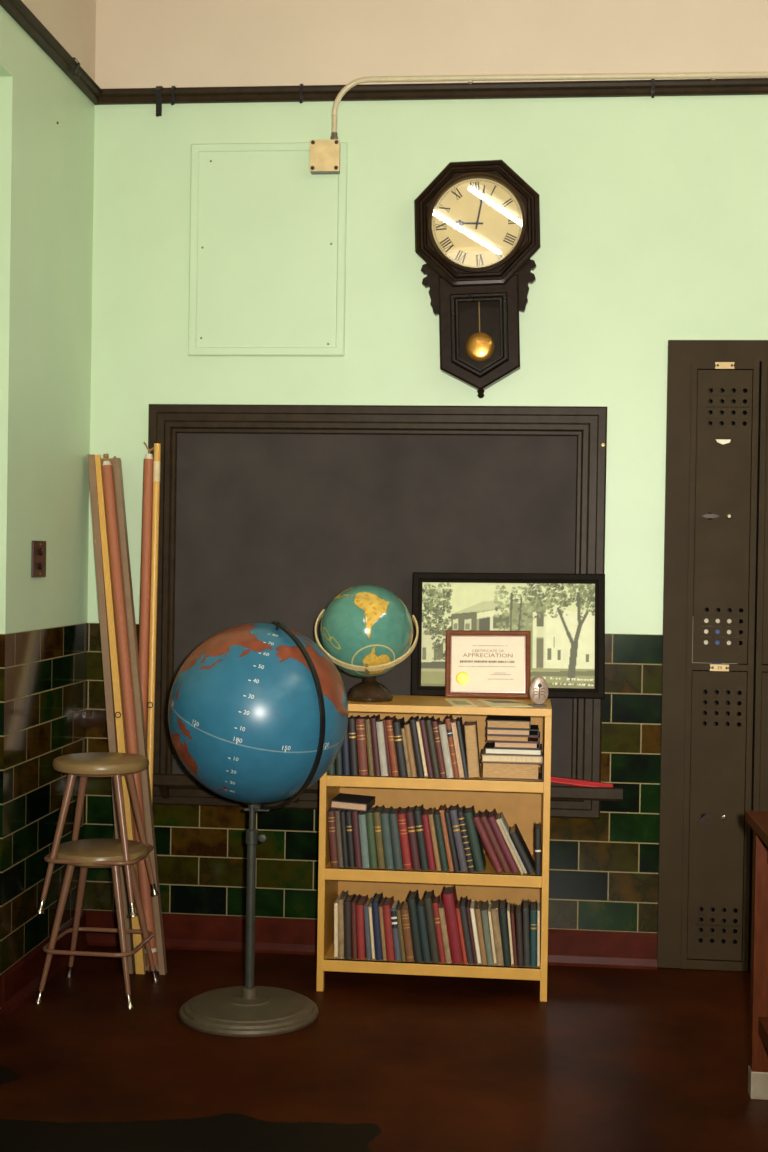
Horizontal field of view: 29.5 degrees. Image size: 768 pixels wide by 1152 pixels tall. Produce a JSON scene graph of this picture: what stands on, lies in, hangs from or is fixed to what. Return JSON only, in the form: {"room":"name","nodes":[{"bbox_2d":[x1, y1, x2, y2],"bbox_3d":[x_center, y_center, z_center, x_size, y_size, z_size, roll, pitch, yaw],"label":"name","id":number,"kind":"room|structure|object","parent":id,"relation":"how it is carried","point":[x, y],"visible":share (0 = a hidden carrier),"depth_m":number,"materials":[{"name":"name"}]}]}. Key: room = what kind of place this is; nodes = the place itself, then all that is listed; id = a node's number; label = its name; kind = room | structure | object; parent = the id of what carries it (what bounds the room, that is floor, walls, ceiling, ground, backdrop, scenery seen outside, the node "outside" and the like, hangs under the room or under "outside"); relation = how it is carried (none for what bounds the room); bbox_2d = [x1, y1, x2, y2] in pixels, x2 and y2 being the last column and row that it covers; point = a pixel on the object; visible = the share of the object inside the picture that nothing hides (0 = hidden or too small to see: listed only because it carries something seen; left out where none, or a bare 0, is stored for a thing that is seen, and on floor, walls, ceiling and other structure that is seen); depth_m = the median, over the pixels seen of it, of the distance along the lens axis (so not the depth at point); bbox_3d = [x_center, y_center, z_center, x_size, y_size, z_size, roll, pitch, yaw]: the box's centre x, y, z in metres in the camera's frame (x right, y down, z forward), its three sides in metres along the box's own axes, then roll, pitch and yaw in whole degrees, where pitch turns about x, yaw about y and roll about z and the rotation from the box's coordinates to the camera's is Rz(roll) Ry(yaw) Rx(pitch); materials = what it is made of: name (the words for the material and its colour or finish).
{"room":"classroom","nodes":[
{"label":"classroom","id":0,"kind":"room"},
{"bbox_2d":[0,0,95,1012],"bbox_3d":[-1.492,-0.536,0.880,0.120,3.700,8.400,1,1,6],"label":"wall","id":1,"kind":"structure","parent":0,"point":[47,166],"depth_m":4.55,"materials":[{"name":"paint"}]},
{"bbox_2d":[31,540,45,577],"bbox_3d":[-1.070,-0.053,4.533,0.016,0.114,0.120,1,1,6],"label":"light switch","id":2,"kind":"object","parent":1,"relation":"attached to","point":[38,561],"visible":1,"depth_m":4.52,"materials":[{"name":"gold metal"}]},
{"bbox_2d":[1,910,88,1013],"bbox_3d":[-1.071,1.224,4.673,0.029,0.115,0.800,1,1,6],"label":"baseboard","id":3,"kind":"structure","parent":1,"relation":"attached to","point":[22,979],"depth_m":4.51,"materials":[{"name":"red tile"}]},
{"bbox_2d":[0,0,101,104],"bbox_3d":[-1.396,-1.615,0.860,0.037,0.046,8.399,1,1,6],"label":"trim","id":4,"kind":"structure","parent":1,"relation":"attached to","point":[16,9],"depth_m":4.51,"materials":[{"name":"brown wood"}]},
{"bbox_2d":[0,945,767,1151],"bbox_3d":[1.373,1.364,0.613,6.540,0.001,8.640,1,1,6],"label":"floor","id":5,"kind":"structure","parent":0,"point":[613,1059],"depth_m":3.88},
{"bbox_2d":[34,838,159,1008],"bbox_3d":[-0.878,1.062,4.496,0.308,0.454,0.309,1,1,7],"label":"stool","id":6,"kind":"object","parent":5,"relation":"on","point":[87,851],"visible":0.86,"depth_m":4.41,"materials":[{"name":"beige paint"}]},
{"bbox_2d":[36,752,158,916],"bbox_3d":[-0.876,0.788,4.494,0.308,0.454,0.309,1,1,4],"label":"stool","id":7,"kind":"object","parent":6,"relation":"on","point":[115,765],"visible":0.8,"depth_m":4.40,"materials":[{"name":"brown wood"}]},
{"bbox_2d":[87,454,166,974],"bbox_3d":[-0.866,0.433,4.858,0.122,1.698,0.480,0,1,-37],"label":"wooden poles","id":8,"kind":"object","parent":5,"relation":"on","point":[120,657],"visible":0.89,"depth_m":4.86,"materials":[{"name":"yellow wood"}]},
{"bbox_2d":[139,442,160,798],"bbox_3d":[-0.805,0.413,4.924,0.063,1.741,0.146,1,1,0],"label":"wooden pole","id":9,"kind":"object","parent":5,"relation":"on","point":[151,470],"visible":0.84,"depth_m":4.93,"materials":[{"name":"brown wood"}]},
{"bbox_2d":[168,621,347,1036],"bbox_3d":[-0.374,0.712,4.297,0.528,1.168,0.530,1,1,6],"label":"globe","id":10,"kind":"object","parent":5,"relation":"on","point":[258,712],"visible":1,"depth_m":4.12,"materials":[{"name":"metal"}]},
{"bbox_2d":[316,694,551,1001],"bbox_3d":[0.169,0.851,4.676,0.715,0.900,0.342,1,1,6],"label":"bookcase","id":11,"kind":"object","parent":5,"relation":"on","point":[523,803],"visible":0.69,"depth_m":4.54,"materials":[{"name":"yellow paint"}]},
{"bbox_2d":[327,808,337,866],"bbox_3d":[-0.154,0.823,4.623,0.038,0.175,0.130,1,1,6],"label":"book","id":12,"kind":"object","parent":11,"relation":"on","point":[331,812],"visible":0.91,"depth_m":4.56,"materials":[{"name":"red fabric"}]},
{"bbox_2d":[335,809,343,867],"bbox_3d":[-0.134,0.822,4.619,0.031,0.177,0.135,1,1,6],"label":"book","id":13,"kind":"object","parent":11,"relation":"on","point":[337,811],"visible":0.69,"depth_m":4.55,"materials":[{"name":"grey fabric"}]},
{"bbox_2d":[338,890,347,958],"bbox_3d":[-0.128,1.104,4.619,0.016,0.186,0.130,0,0,6],"label":"book","id":14,"kind":"object","parent":11,"relation":"on","point":[343,895],"visible":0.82,"depth_m":4.55,"materials":[{"name":"fabric"}]},
{"bbox_2d":[340,809,348,867],"bbox_3d":[-0.118,0.824,4.620,0.031,0.174,0.143,1,1,6],"label":"book","id":15,"kind":"object","parent":11,"relation":"on","point":[342,812],"visible":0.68,"depth_m":4.55,"materials":[{"name":"black fabric"}]},
{"bbox_2d":[344,894,354,958],"bbox_3d":[-0.108,1.107,4.608,0.029,0.180,0.113,1,1,6],"label":"book","id":16,"kind":"object","parent":11,"relation":"on","point":[347,902],"visible":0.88,"depth_m":4.55,"materials":[{"name":"brown fabric"}]},
{"bbox_2d":[345,810,355,867],"bbox_3d":[-0.100,0.824,4.615,0.034,0.174,0.126,1,1,6],"label":"book","id":17,"kind":"object","parent":11,"relation":"on","point":[351,854],"visible":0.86,"depth_m":4.55,"materials":[{"name":"black fabric"}]},
{"bbox_2d":[348,715,358,774],"bbox_3d":[-0.091,0.533,4.599,0.036,0.178,0.116,1,1,6],"label":"book","id":18,"kind":"object","parent":11,"relation":"on","point":[354,768],"visible":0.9,"depth_m":4.54,"materials":[{"name":"black fabric"}]},
{"bbox_2d":[351,894,359,958],"bbox_3d":[-0.087,1.109,4.614,0.022,0.177,0.123,1,1,6],"label":"book","id":19,"kind":"object","parent":11,"relation":"on","point":[356,897],"visible":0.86,"depth_m":4.55,"materials":[{"name":"red fabric"}]},
{"bbox_2d":[351,810,361,867],"bbox_3d":[-0.080,0.823,4.606,0.037,0.178,0.117,1,1,6],"label":"book","id":20,"kind":"object","parent":11,"relation":"on","point":[355,821],"visible":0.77,"depth_m":4.55,"materials":[{"name":"red fabric"}]},
{"bbox_2d":[356,895,367,958],"bbox_3d":[-0.067,1.113,4.622,0.032,0.171,0.144,1,1,6],"label":"book","id":21,"kind":"object","parent":11,"relation":"on","point":[361,942],"visible":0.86,"depth_m":4.55,"materials":[{"name":"red fabric"}]},
{"bbox_2d":[356,715,368,775],"bbox_3d":[-0.064,0.533,4.595,0.043,0.178,0.116,1,1,6],"label":"book","id":22,"kind":"object","parent":11,"relation":"on","point":[363,766],"visible":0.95,"depth_m":4.54,"materials":[{"name":"fabric"}]},
{"bbox_2d":[358,811,369,867],"bbox_3d":[-0.057,0.828,4.604,0.040,0.169,0.114,1,1,6],"label":"book","id":23,"kind":"object","parent":11,"relation":"on","point":[362,815],"visible":0.77,"depth_m":4.55,"materials":[{"name":"teal fabric"}]},
{"bbox_2d":[315,585,418,701],"bbox_3d":[-0.056,0.212,4.663,0.298,0.370,0.298,2,1,44],"label":"globe","id":24,"kind":"object","parent":11,"relation":"on","point":[366,631],"visible":0.99,"depth_m":4.56,"materials":[{"name":"plastic"}]},
{"bbox_2d":[363,897,372,959],"bbox_3d":[-0.045,1.115,4.613,0.029,0.168,0.128,1,1,6],"label":"book","id":25,"kind":"object","parent":11,"relation":"on","point":[368,901],"visible":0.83,"depth_m":4.55,"materials":[{"name":"grey fabric"}]},
{"bbox_2d":[365,716,374,775],"bbox_3d":[-0.040,0.534,4.591,0.032,0.177,0.114,1,1,6],"label":"book","id":26,"kind":"object","parent":11,"relation":"on","point":[367,720],"visible":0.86,"depth_m":4.53,"materials":[{"name":"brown paper"}]},
{"bbox_2d":[366,806,377,868],"bbox_3d":[-0.032,0.825,4.612,0.041,0.175,0.138,1,1,6],"label":"book","id":27,"kind":"object","parent":11,"relation":"on","point":[369,814],"visible":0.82,"depth_m":4.54,"materials":[{"name":"green fabric"}]},
{"bbox_2d":[330,793,374,811],"bbox_3d":[-0.098,0.722,4.647,0.118,0.031,0.150,1,1,10],"label":"book","id":28,"kind":"object","parent":27,"relation":"on","point":[344,801],"visible":1,"depth_m":4.59,"materials":[{"name":"black paper"}]},
{"bbox_2d":[370,714,380,775],"bbox_3d":[-0.021,0.533,4.601,0.037,0.180,0.126,1,1,6],"label":"book","id":29,"kind":"object","parent":11,"relation":"on","point":[373,719],"visible":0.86,"depth_m":4.54,"materials":[{"name":"red fabric"}]},
{"bbox_2d":[372,892,382,959],"bbox_3d":[-0.015,1.109,4.617,0.038,0.181,0.142,1,1,6],"label":"book","id":30,"kind":"object","parent":11,"relation":"on","point":[376,901],"visible":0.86,"depth_m":4.55,"materials":[{"name":"blue fabric"}]},
{"bbox_2d":[373,805,385,868],"bbox_3d":[-0.009,0.824,4.609,0.042,0.178,0.141,1,1,6],"label":"book","id":31,"kind":"object","parent":11,"relation":"on","point":[376,814],"visible":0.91,"depth_m":4.54,"materials":[{"name":"green fabric"}]},
{"bbox_2d":[376,718,388,775],"bbox_3d":[-0.001,0.538,4.588,0.041,0.172,0.117,1,1,6],"label":"book","id":32,"kind":"object","parent":11,"relation":"on","point":[384,768],"visible":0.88,"depth_m":4.53,"materials":[{"name":"white paper"}]},
{"bbox_2d":[380,806,394,868],"bbox_3d":[0.016,0.826,4.606,0.047,0.175,0.136,1,1,6],"label":"book","id":33,"kind":"object","parent":11,"relation":"on","point":[386,833],"visible":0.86,"depth_m":4.54,"materials":[{"name":"teal fabric"}]},
{"bbox_2d":[382,896,394,960],"bbox_3d":[0.020,1.112,4.601,0.043,0.175,0.126,1,1,6],"label":"book","id":34,"kind":"object","parent":11,"relation":"on","point":[387,903],"visible":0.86,"depth_m":4.54,"materials":[{"name":"red fabric"}]},
{"bbox_2d":[385,715,398,776],"bbox_3d":[0.031,0.535,4.594,0.045,0.178,0.131,1,1,6],"label":"book","id":35,"kind":"object","parent":11,"relation":"on","point":[391,743],"visible":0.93,"depth_m":4.53,"materials":[{"name":"orange fabric"}]},
{"bbox_2d":[390,900,401,960],"bbox_3d":[0.042,1.118,4.597,0.038,0.165,0.116,1,1,6],"label":"book","id":36,"kind":"object","parent":11,"relation":"on","point":[394,906],"visible":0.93,"depth_m":4.54,"materials":[{"name":"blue fabric"}]},
{"bbox_2d":[389,807,403,869],"bbox_3d":[0.043,0.826,4.600,0.048,0.175,0.132,1,1,6],"label":"book","id":37,"kind":"object","parent":11,"relation":"on","point":[393,819],"visible":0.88,"depth_m":4.54,"materials":[{"name":"green fabric"}]},
{"bbox_2d":[392,717,407,776],"bbox_3d":[0.056,0.538,4.594,0.051,0.172,0.145,1,1,6],"label":"book","id":38,"kind":"object","parent":11,"relation":"on","point":[397,724],"visible":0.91,"depth_m":4.52,"materials":[{"name":"black paper"}]},
{"bbox_2d":[397,806,411,868],"bbox_3d":[0.071,0.827,4.606,0.049,0.175,0.141,1,1,6],"label":"book","id":39,"kind":"object","parent":11,"relation":"on","point":[403,830],"visible":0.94,"depth_m":4.54,"materials":[{"name":"red fabric"}]},
{"bbox_2d":[401,901,414,961],"bbox_3d":[0.078,1.118,4.590,0.046,0.166,0.120,1,1,6],"label":"book","id":40,"kind":"object","parent":11,"relation":"on","point":[407,934],"visible":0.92,"depth_m":4.53,"materials":[{"name":"brown paper"}]},
{"bbox_2d":[404,721,417,776],"bbox_3d":[0.087,0.543,4.580,0.042,0.165,0.116,1,1,6],"label":"book","id":41,"kind":"object","parent":11,"relation":"on","point":[412,762],"visible":0.85,"depth_m":4.52,"materials":[{"name":"brown paper"}]},
{"bbox_2d":[406,805,420,869],"bbox_3d":[0.096,0.824,4.595,0.050,0.181,0.129,1,1,6],"label":"book","id":42,"kind":"object","parent":11,"relation":"on","point":[414,850],"visible":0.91,"depth_m":4.53,"materials":[{"name":"red fabric"}]},
{"bbox_2d":[407,890,422,961],"bbox_3d":[0.102,1.101,4.588,0.053,0.200,0.124,1,1,6],"label":"book","id":43,"kind":"object","parent":11,"relation":"on","point":[413,897],"visible":0.88,"depth_m":4.53,"materials":[{"name":"black fabric"}]},
{"bbox_2d":[409,715,424,776],"bbox_3d":[0.108,0.535,4.587,0.051,0.180,0.122,1,1,6],"label":"book","id":44,"kind":"object","parent":11,"relation":"on","point":[415,739],"visible":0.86,"depth_m":4.53,"materials":[{"name":"grey paper"}]},
{"bbox_2d":[413,804,428,869],"bbox_3d":[0.121,0.822,4.586,0.051,0.187,0.115,1,1,6],"label":"book","id":45,"kind":"object","parent":11,"relation":"on","point":[418,810],"visible":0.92,"depth_m":4.53,"materials":[{"name":"black fabric"}]},
{"bbox_2d":[416,898,430,962],"bbox_3d":[0.129,1.113,4.582,0.049,0.178,0.113,1,1,6],"label":"book","id":46,"kind":"object","parent":11,"relation":"on","point":[426,953],"visible":0.81,"depth_m":4.53,"materials":[{"name":"teal paper"}]},
{"bbox_2d":[419,715,433,777],"bbox_3d":[0.138,0.536,4.585,0.048,0.180,0.132,1,1,6],"label":"book","id":47,"kind":"object","parent":11,"relation":"on","point":[422,720],"visible":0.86,"depth_m":4.52,"materials":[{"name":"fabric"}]},
{"bbox_2d":[422,807,435,869],"bbox_3d":[0.145,0.829,4.597,0.049,0.175,0.134,1,1,6],"label":"book","id":48,"kind":"object","parent":11,"relation":"on","point":[425,819],"visible":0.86,"depth_m":4.53,"materials":[{"name":"fabric"}]},
{"bbox_2d":[423,890,439,962],"bbox_3d":[0.154,1.101,4.583,0.055,0.203,0.117,1,1,6],"label":"book","id":49,"kind":"object","parent":11,"relation":"on","point":[428,898],"visible":0.88,"depth_m":4.53,"materials":[{"name":"green fabric"}]},
{"bbox_2d":[425,716,439,777],"bbox_3d":[0.157,0.536,4.578,0.050,0.180,0.130,1,1,6],"label":"book","id":50,"kind":"object","parent":11,"relation":"on","point":[428,721],"visible":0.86,"depth_m":4.51,"materials":[{"name":"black paper"}]},
{"bbox_2d":[428,807,440,870],"bbox_3d":[0.164,0.828,4.591,0.043,0.176,0.137,1,1,6],"label":"book","id":51,"kind":"object","parent":11,"relation":"on","point":[430,815],"visible":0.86,"depth_m":4.52,"materials":[{"name":"beige fabric"}]},
{"bbox_2d":[432,895,445,962],"bbox_3d":[0.177,1.109,4.585,0.046,0.186,0.113,1,1,6],"label":"book","id":52,"kind":"object","parent":11,"relation":"on","point":[436,901],"visible":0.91,"depth_m":4.53,"materials":[{"name":"red fabric"}]},
{"bbox_2d":[432,717,446,777],"bbox_3d":[0.176,0.538,4.570,0.048,0.177,0.114,1,1,6],"label":"book","id":53,"kind":"object","parent":11,"relation":"on","point":[435,722],"visible":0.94,"depth_m":4.51,"materials":[{"name":"red fabric"}]},
{"bbox_2d":[433,808,448,870],"bbox_3d":[0.182,0.828,4.585,0.052,0.178,0.125,1,1,6],"label":"book","id":54,"kind":"object","parent":11,"relation":"on","point":[436,815],"visible":0.8,"depth_m":4.52,"materials":[{"name":"green fabric"}]},
{"bbox_2d":[438,899,451,963],"bbox_3d":[0.196,1.116,4.586,0.044,0.174,0.132,1,1,6],"label":"book","id":55,"kind":"object","parent":11,"relation":"on","point":[441,905],"visible":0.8,"depth_m":4.52,"materials":[{"name":"paper"}]},
{"bbox_2d":[438,720,453,777],"bbox_3d":[0.199,0.542,4.580,0.051,0.168,0.135,1,1,6],"label":"book","id":56,"kind":"object","parent":11,"relation":"on","point":[442,725],"visible":0.85,"depth_m":4.51,"materials":[{"name":"white paper"}]},
{"bbox_2d":[439,804,453,870],"bbox_3d":[0.200,0.821,4.577,0.049,0.191,0.112,1,1,6],"label":"book","id":57,"kind":"object","parent":11,"relation":"on","point":[442,808],"visible":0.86,"depth_m":4.52,"materials":[{"name":"orange fabric"}]},
{"bbox_2d":[444,806,459,871],"bbox_3d":[0.216,0.824,4.574,0.052,0.186,0.117,1,1,6],"label":"book","id":58,"kind":"object","parent":11,"relation":"on","point":[449,827],"visible":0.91,"depth_m":4.52,"materials":[{"name":"black fabric"}]},
{"bbox_2d":[442,885,462,963],"bbox_3d":[0.219,1.093,4.578,0.069,0.220,0.122,1,1,6],"label":"book","id":59,"kind":"object","parent":11,"relation":"on","point":[449,894],"visible":0.88,"depth_m":4.52,"materials":[{"name":"fabric"}]},
{"bbox_2d":[445,715,459,777],"bbox_3d":[0.217,0.534,4.574,0.049,0.186,0.122,1,1,6],"label":"book","id":60,"kind":"object","parent":11,"relation":"on","point":[448,719],"visible":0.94,"depth_m":4.51,"materials":[{"name":"paper"}]},
{"bbox_2d":[451,718,464,778],"bbox_3d":[0.234,0.539,4.574,0.044,0.176,0.122,1,1,6],"label":"book","id":61,"kind":"object","parent":11,"relation":"on","point":[453,722],"visible":0.8,"depth_m":4.52,"materials":[{"name":"beige paper"}]},
{"bbox_2d":[450,804,467,871],"bbox_3d":[0.237,0.821,4.575,0.061,0.193,0.115,1,1,6],"label":"book","id":62,"kind":"object","parent":11,"relation":"on","point":[453,809],"visible":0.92,"depth_m":4.52,"materials":[{"name":"grey fabric"}]},
{"bbox_2d":[456,716,467,778],"bbox_3d":[0.249,0.538,4.580,0.041,0.179,0.136,1,1,6],"label":"book","id":63,"kind":"object","parent":11,"relation":"on","point":[459,722],"visible":0.94,"depth_m":4.51,"materials":[{"name":"black paper"}]},
{"bbox_2d":[457,805,474,871],"bbox_3d":[0.259,0.824,4.569,0.060,0.189,0.117,1,1,6],"label":"book","id":64,"kind":"object","parent":11,"relation":"on","point":[460,813],"visible":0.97,"depth_m":4.51,"materials":[{"name":"black fabric"}]},
{"bbox_2d":[460,896,473,963],"bbox_3d":[0.264,1.114,4.591,0.048,0.180,0.139,1,1,6],"label":"book","id":65,"kind":"object","parent":11,"relation":"on","point":[463,902],"visible":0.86,"depth_m":4.52,"materials":[{"name":"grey paper"}]},
{"bbox_2d":[464,720,480,777],"bbox_3d":[0.278,0.543,4.569,0.050,0.170,0.116,1,1,6],"label":"book","id":66,"kind":"object","parent":11,"relation":"on","point":[471,732],"visible":1,"depth_m":4.52,"materials":[{"name":"paper"}]},
{"bbox_2d":[464,805,485,871],"bbox_3d":[0.285,0.825,4.577,0.070,0.187,0.126,1,1,6],"label":"book","id":67,"kind":"object","parent":11,"relation":"on","point":[475,841],"visible":0.98,"depth_m":4.52,"materials":[{"name":"green fabric"}]},
{"bbox_2d":[470,900,481,964],"bbox_3d":[0.290,1.116,4.569,0.041,0.176,0.111,1,1,6],"label":"book","id":68,"kind":"object","parent":11,"relation":"on","point":[473,902],"visible":0.79,"depth_m":4.52,"materials":[{"name":"white paper"}]},
{"bbox_2d":[475,900,486,964],"bbox_3d":[0.307,1.118,4.572,0.042,0.174,0.122,1,1,6],"label":"book","id":69,"kind":"object","parent":11,"relation":"on","point":[478,905],"visible":0.88,"depth_m":4.51,"materials":[{"name":"beige paper"}]},
{"bbox_2d":[481,900,493,964],"bbox_3d":[0.326,1.119,4.576,0.042,0.171,0.139,1,1,6],"label":"book","id":70,"kind":"object","parent":11,"relation":"on","point":[484,908],"visible":0.88,"depth_m":4.51,"materials":[{"name":"grey fabric"}]},
{"bbox_2d":[445,630,530,697],"bbox_3d":[0.343,0.291,4.807,0.283,0.226,0.047,1,1,6],"label":"framed certificate","id":71,"kind":"object","parent":11,"relation":"on","point":[478,663],"visible":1,"depth_m":4.81,"materials":[{"name":"beige paper"}]},
{"bbox_2d":[473,810,502,872],"bbox_3d":[0.326,0.832,4.564,0.098,0.175,0.116,1,1,6],"label":"book","id":72,"kind":"object","parent":11,"relation":"on","point":[493,857],"visible":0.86,"depth_m":4.51,"materials":[{"name":"red fabric"}]},
{"bbox_2d":[480,809,510,872],"bbox_3d":[0.351,0.831,4.574,0.099,0.177,0.130,1,1,6],"label":"book","id":73,"kind":"object","parent":11,"relation":"on","point":[484,815],"visible":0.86,"depth_m":4.51,"materials":[{"name":"red fabric"}]},
{"bbox_2d":[491,899,503,965],"bbox_3d":[0.357,1.117,4.568,0.043,0.178,0.130,1,1,6],"label":"book","id":74,"kind":"object","parent":11,"relation":"on","point":[495,904],"visible":0.92,"depth_m":4.50,"materials":[{"name":"fabric"}]},
{"bbox_2d":[487,809,518,872],"bbox_3d":[0.376,0.831,4.575,0.102,0.178,0.139,1,1,6],"label":"book","id":75,"kind":"object","parent":11,"relation":"on","point":[492,815],"visible":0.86,"depth_m":4.51,"materials":[{"name":"red fabric"}]},
{"bbox_2d":[499,899,510,965],"bbox_3d":[0.380,1.115,4.565,0.041,0.181,0.130,1,1,6],"label":"book","id":76,"kind":"object","parent":11,"relation":"on","point":[502,903],"visible":0.95,"depth_m":4.50,"materials":[{"name":"black fabric"}]},
{"bbox_2d":[411,572,604,698],"bbox_3d":[0.412,0.197,4.850,0.644,0.419,0.066,1,1,6],"label":"framed photograph","id":77,"kind":"object","parent":11,"relation":"on","point":[564,613],"visible":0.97,"depth_m":4.85,"materials":[{"name":"paper"}]},
{"bbox_2d":[482,762,542,779],"bbox_3d":[0.405,0.605,4.586,0.189,0.051,0.140,1,1,6],"label":"book","id":78,"kind":"object","parent":11,"relation":"on","point":[491,770],"visible":0.75,"depth_m":4.52,"materials":[{"name":"beige paper"}]},
{"bbox_2d":[481,749,542,763],"bbox_3d":[0.403,0.567,4.586,0.190,0.023,0.140,1,1,5],"label":"book","id":79,"kind":"object","parent":78,"relation":"on","point":[485,757],"visible":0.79,"depth_m":4.52,"materials":[{"name":"beige paper"}]},
{"bbox_2d":[485,742,541,755],"bbox_3d":[0.408,0.545,4.585,0.176,0.020,0.140,1,1,6],"label":"book","id":80,"kind":"object","parent":79,"relation":"on","point":[489,747],"visible":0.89,"depth_m":4.52,"materials":[{"name":"white paper"}]},
{"bbox_2d":[494,740,539,748],"bbox_3d":[0.418,0.524,4.584,0.142,0.020,0.140,1,1,5],"label":"book","id":81,"kind":"object","parent":80,"relation":"on","point":[497,744],"visible":0.68,"depth_m":4.52,"materials":[{"name":"beige paper"}]},
{"bbox_2d":[486,731,539,742],"bbox_3d":[0.408,0.504,4.584,0.163,0.019,0.140,1,1,7],"label":"book","id":82,"kind":"object","parent":81,"relation":"on","point":[535,739],"visible":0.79,"depth_m":4.52,"materials":[{"name":"beige paper"}]},
{"bbox_2d":[486,725,538,735],"bbox_3d":[0.405,0.484,4.585,0.162,0.020,0.140,1,1,5],"label":"book","id":83,"kind":"object","parent":82,"relation":"on","point":[534,731],"visible":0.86,"depth_m":4.52,"materials":[{"name":"beige paper"}]},
{"bbox_2d":[487,715,530,729],"bbox_3d":[0.393,0.460,4.586,0.136,0.026,0.140,1,1,6],"label":"book","id":84,"kind":"object","parent":83,"relation":"on","point":[494,721],"visible":1,"depth_m":4.52,"materials":[{"name":"beige paper"}]},
{"bbox_2d":[515,903,523,966],"bbox_3d":[0.425,1.123,4.559,0.029,0.168,0.120,1,1,6],"label":"book","id":85,"kind":"object","parent":11,"relation":"on","point":[519,923],"visible":0.98,"depth_m":4.50,"materials":[{"name":"brown fabric"}]},
{"bbox_2d":[509,824,534,873],"bbox_3d":[0.433,0.855,4.565,0.082,0.132,0.144,1,1,6],"label":"book","id":86,"kind":"object","parent":11,"relation":"on","point":[515,835],"visible":1,"depth_m":4.50,"materials":[{"name":"black fabric"}]},
{"bbox_2d":[523,899,529,966],"bbox_3d":[0.446,1.115,4.560,0.026,0.183,0.118,1,1,6],"label":"book","id":87,"kind":"object","parent":11,"relation":"on","point":[526,929],"visible":0.98,"depth_m":4.50,"materials":[{"name":"black paper"}]},
{"bbox_2d":[530,900,536,966],"bbox_3d":[0.469,1.119,4.563,0.020,0.176,0.130,0,0,6],"label":"book","id":88,"kind":"object","parent":11,"relation":"on","point":[533,905],"visible":1,"depth_m":4.50,"materials":[{"name":"teal paper"}]},
{"bbox_2d":[535,822,540,874],"bbox_3d":[0.481,0.850,4.548,0.019,0.142,0.118,-1,0,6],"label":"book","id":89,"kind":"object","parent":11,"relation":"on","point":[537,826],"visible":1,"depth_m":4.49,"materials":[{"name":"black fabric"}]},
{"bbox_2d":[529,676,547,706],"bbox_3d":[0.483,0.359,4.549,0.060,0.096,0.032,1,1,0],"label":"ornament","id":90,"kind":"object","parent":11,"relation":"on","point":[538,692],"visible":1,"depth_m":4.54,"materials":[{"name":"silver metal"}]},
{"bbox_2d":[657,340,767,971],"bbox_3d":[1.433,0.268,4.984,0.977,2.092,0.399,1,1,6],"label":"locker","id":91,"kind":"object","parent":5,"relation":"on","point":[714,768],"visible":0.98,"depth_m":4.84,"materials":[{"name":"metal"}]},
{"bbox_2d":[745,810,767,1099],"bbox_3d":[1.351,0.979,3.179,0.950,0.713,1.150,1,1,6],"label":"desk","id":92,"kind":"object","parent":5,"relation":"on","point":[757,820],"visible":1,"depth_m":3.68,"materials":[{"name":"red wood"}]},
{"bbox_2d":[84,0,767,932],"bbox_3d":[1.913,-0.523,4.823,6.120,3.700,0.120,1,1,6],"label":"wall","id":93,"kind":"structure","parent":0,"point":[654,211],"depth_m":4.91,"materials":[{"name":"paint"}]},
{"bbox_2d":[188,142,347,355],"bbox_3d":[-0.399,-1.115,4.977,0.540,0.725,0.017,1,1,6],"label":"wall panel","id":94,"kind":"object","parent":93,"relation":"attached to","point":[267,253],"visible":1,"depth_m":4.97,"materials":[{"name":"green paint"}]},
{"bbox_2d":[310,139,339,174],"bbox_3d":[-0.199,-1.419,4.931,0.102,0.109,0.042,1,1,6],"label":"junction box","id":95,"kind":"object","parent":94,"relation":"attached to","point":[324,154],"visible":1,"depth_m":4.92,"materials":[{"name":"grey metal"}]},
{"bbox_2d":[85,910,656,969],"bbox_3d":[-0.068,1.237,4.960,1.971,0.115,0.029,1,1,6],"label":"baseboard","id":96,"kind":"structure","parent":93,"relation":"attached to","point":[582,948],"depth_m":4.99,"materials":[{"name":"red tile"}]},
{"bbox_2d":[147,404,622,818],"bbox_3d":[-0.041,0.111,4.916,1.690,1.378,0.091,1,1,6],"label":"chalkboard","id":97,"kind":"object","parent":93,"relation":"attached to","point":[268,513],"visible":0.52,"depth_m":4.95,"materials":[{"name":"brown wood"}]},
{"bbox_2d":[153,773,622,802],"bbox_3d":[-0.052,0.732,4.911,1.690,0.096,0.068,1,1,6],"label":"chalk tray","id":98,"kind":"object","parent":97,"relation":"on","point":[167,787],"depth_m":4.94,"materials":[{"name":"brown wood"}]},
{"bbox_2d":[551,776,612,786],"bbox_3d":[0.637,0.686,4.843,0.247,0.042,0.024,1,1,9],"label":"ruler","id":99,"kind":"object","parent":97,"relation":"on","point":[554,779],"visible":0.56,"depth_m":4.83,"materials":[{"name":"red paint"}]},
{"bbox_2d":[95,78,767,104],"bbox_3d":[1.983,-1.602,4.727,5.999,0.046,0.037,1,1,6],"label":"trim","id":100,"kind":"structure","parent":93,"relation":"attached to","point":[733,86],"depth_m":4.90,"materials":[{"name":"brown wood"}]},
{"bbox_2d":[414,160,539,397],"bbox_3d":[0.309,-0.989,4.864,0.421,0.787,0.106,1,1,6],"label":"wall clock","id":101,"kind":"object","parent":93,"relation":"attached to","point":[477,223],"visible":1,"depth_m":4.84,"materials":[{"name":"black wood"}]},
{"bbox_2d":[330,71,767,138],"bbox_3d":[1.398,-1.547,4.772,3.170,0.212,0.061,1,1,6],"label":"conduit pipe","id":102,"kind":"object","parent":93,"relation":"attached to","point":[713,75],"visible":1,"depth_m":4.83,"materials":[{"name":"metal"}]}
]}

